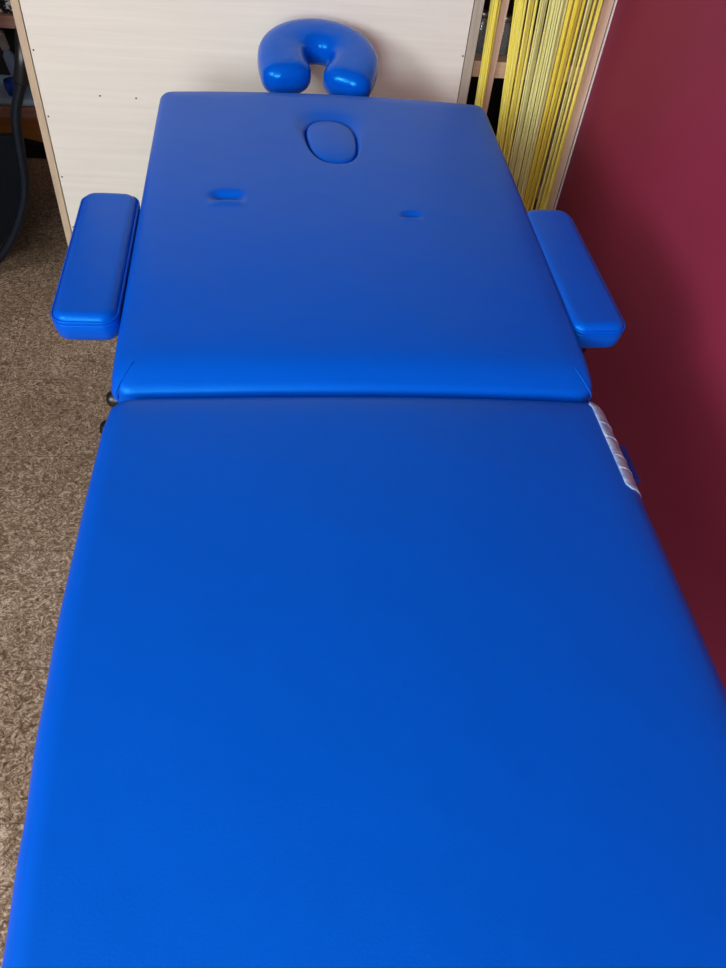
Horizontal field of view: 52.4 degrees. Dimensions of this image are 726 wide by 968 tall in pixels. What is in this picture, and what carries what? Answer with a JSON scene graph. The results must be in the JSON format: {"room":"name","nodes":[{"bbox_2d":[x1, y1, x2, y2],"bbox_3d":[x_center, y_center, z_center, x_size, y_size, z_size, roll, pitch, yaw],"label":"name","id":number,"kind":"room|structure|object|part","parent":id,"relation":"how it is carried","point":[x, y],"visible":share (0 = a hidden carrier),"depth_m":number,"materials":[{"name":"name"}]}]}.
{"room":"massage room","nodes":[
{"label":"massage room","id":0,"kind":"room"},
{"bbox_2d":[0,158,117,967],"bbox_3d":[-0.979,0.949,0.990,3.680,0.050,7.050,0,48,-7],"label":"floor","id":1,"kind":"structure","parent":0,"point":[54,388],"depth_m":1.86,"materials":[{"name":"carpet"}]},
{"bbox_2d":[0,13,42,141],"bbox_3d":[-1.667,-1.632,2.868,1.300,0.465,0.300,0,48,-7],"label":"shelf","id":2,"kind":"object","parent":1,"relation":"on","point":[31,130],"visible":0.02,"depth_m":2.94,"materials":[{"name":"brown wood"}]},
{"bbox_2d":[0,0,12,13],"bbox_3d":[-1.342,-1.790,2.670,0.200,0.094,0.180,0,48,-7],"label":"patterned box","id":3,"kind":"object","parent":2,"relation":"on","point":[5,5],"visible":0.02,"depth_m":2.64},
{"bbox_2d":[0,75,34,105],"bbox_3d":[-1.375,-1.576,2.951,0.400,0.026,0.245,0,48,-7],"label":"folded cloth","id":4,"kind":"object","parent":2,"relation":"on","point":[5,99],"visible":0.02,"depth_m":2.88,"materials":[{"name":"grey"}]},
{"bbox_2d":[0,30,14,76],"bbox_3d":[-1.364,-1.643,2.857,0.070,0.206,0.041,0,48,-7],"label":"squeeze bottle","id":5,"kind":"object","parent":4,"relation":"on","point":[9,57],"visible":0.73,"depth_m":2.83,"materials":[{"name":"grey plastic"}]},
{"bbox_2d":[3,77,14,96],"bbox_3d":[-1.357,-1.542,2.866,0.068,0.055,0.068,0,48,-7],"label":"glass bowl","id":6,"kind":"object","parent":4,"relation":"on","point":[9,84],"visible":0.41,"depth_m":2.85,"materials":[{"name":"blue glass"}]},
{"bbox_2d":[0,28,46,262],"bbox_3d":[-1.379,-1.153,2.181,0.972,0.899,0.571,0,48,-7],"label":"armchair","id":7,"kind":"object","parent":1,"relation":"on","point":[15,149],"visible":0.68,"depth_m":2.14,"materials":[{"name":"black"}]},
{"bbox_3d":[-1.385,-1.085,2.232,0.960,0.733,0.527,0,48,-7],"label":"tube frame","id":8,"kind":"part","parent":7,"relation":"part of","materials":[{"name":"black metal"}]},
{"bbox_3d":[-1.392,-1.062,2.290,0.744,0.277,0.470,0,48,-7],"label":"seat","id":9,"kind":"part","parent":7,"relation":"part of","materials":[{"name":"black fabric"}]},
{"bbox_2d":[10,0,484,245],"bbox_3d":[-0.281,-1.200,1.911,1.126,1.550,0.261,0,48,-7],"label":"wooden panel","id":10,"kind":"object","parent":1,"relation":"on","point":[99,72],"visible":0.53,"depth_m":1.85,"materials":[{"name":"beige wood"}]},
{"bbox_2d":[1,18,725,967],"bbox_3d":[-0.039,-0.045,1.379,0.939,0.848,2.141,0,48,-7],"label":"massage table","id":11,"kind":"object","parent":1,"relation":"on","point":[378,642],"visible":1,"depth_m":0.85,"materials":[{"name":"blue leather"}]},
{"bbox_3d":[-0.447,-0.379,1.255,0.102,0.054,0.356,0,52,-7],"label":"armrest","id":12,"kind":"part","parent":11,"relation":"part of","materials":[{"name":"blue leather"}]},
{"bbox_3d":[-0.361,-0.080,1.073,0.042,0.027,0.027,0,48,-7],"label":"knob","id":13,"kind":"part","parent":11,"relation":"part of","materials":[{"name":"black plastic"}]},
{"bbox_3d":[-0.366,-0.129,1.116,0.042,0.027,0.027,0,48,-7],"label":"knob","id":14,"kind":"part","parent":11,"relation":"part of","materials":[{"name":"black rubber"}]},
{"bbox_3d":[0.041,0.231,0.804,0.761,0.068,0.958,0,48,-7],"label":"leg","id":15,"kind":"part","parent":11,"relation":"part of","materials":[{"name":"blue leather"}]},
{"bbox_3d":[0.376,-0.385,1.354,0.102,0.054,0.356,-3,53,-8],"label":"armrest","id":16,"kind":"part","parent":11,"relation":"part of","materials":[{"name":"blue leather"}]},
{"bbox_2d":[466,0,616,209],"bbox_3d":[0.466,-1.385,1.926,0.352,1.900,0.312,0,48,-7],"label":"shelf unit","id":17,"kind":"object","parent":1,"relation":"on","point":[493,96],"visible":0.02,"depth_m":2.08,"materials":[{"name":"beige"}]},
{"bbox_2d":[476,9,488,52],"bbox_3d":[0.318,-1.223,1.993,0.040,0.099,0.040,0,48,-7],"label":"glass jar","id":18,"kind":"object","parent":17,"relation":"on","point":[480,44],"visible":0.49,"depth_m":1.98,"materials":[{"name":"grey glass"}]},
{"bbox_3d":[0.322,-1.252,1.961,0.032,0.014,0.032,0,48,-7],"label":"jar lid","id":19,"kind":"part","parent":18,"relation":"part of","materials":[{"name":"silver metal"}]},
{"bbox_2d":[498,13,511,55],"bbox_3d":[0.377,-1.215,1.995,0.042,0.096,0.042,0,48,-7],"label":"glass jar","id":20,"kind":"object","parent":17,"relation":"on","point":[506,33],"visible":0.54,"depth_m":1.98,"materials":[{"name":"grey glass"}]},
{"bbox_3d":[0.381,-1.242,1.964,0.034,0.014,0.034,0,48,-7],"label":"jar lid","id":21,"kind":"part","parent":20,"relation":"part of","materials":[{"name":"silver metal"}]},
{"bbox_2d":[474,0,603,210],"bbox_3d":[0.475,-1.254,1.799,0.339,1.817,0.024,0,48,-7],"label":"curtain","id":22,"kind":"object","parent":17,"relation":"hanging from","point":[519,10],"visible":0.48,"depth_m":1.99,"materials":[{"name":"yellow fabric"}]},
{"bbox_2d":[555,0,725,689],"bbox_3d":[0.917,0.006,0.163,0.100,2.750,7.050,0,48,-7],"label":"wall","id":23,"kind":"structure","parent":0,"point":[644,186],"depth_m":1.65,"materials":[{"name":"red paint"}]}
]}

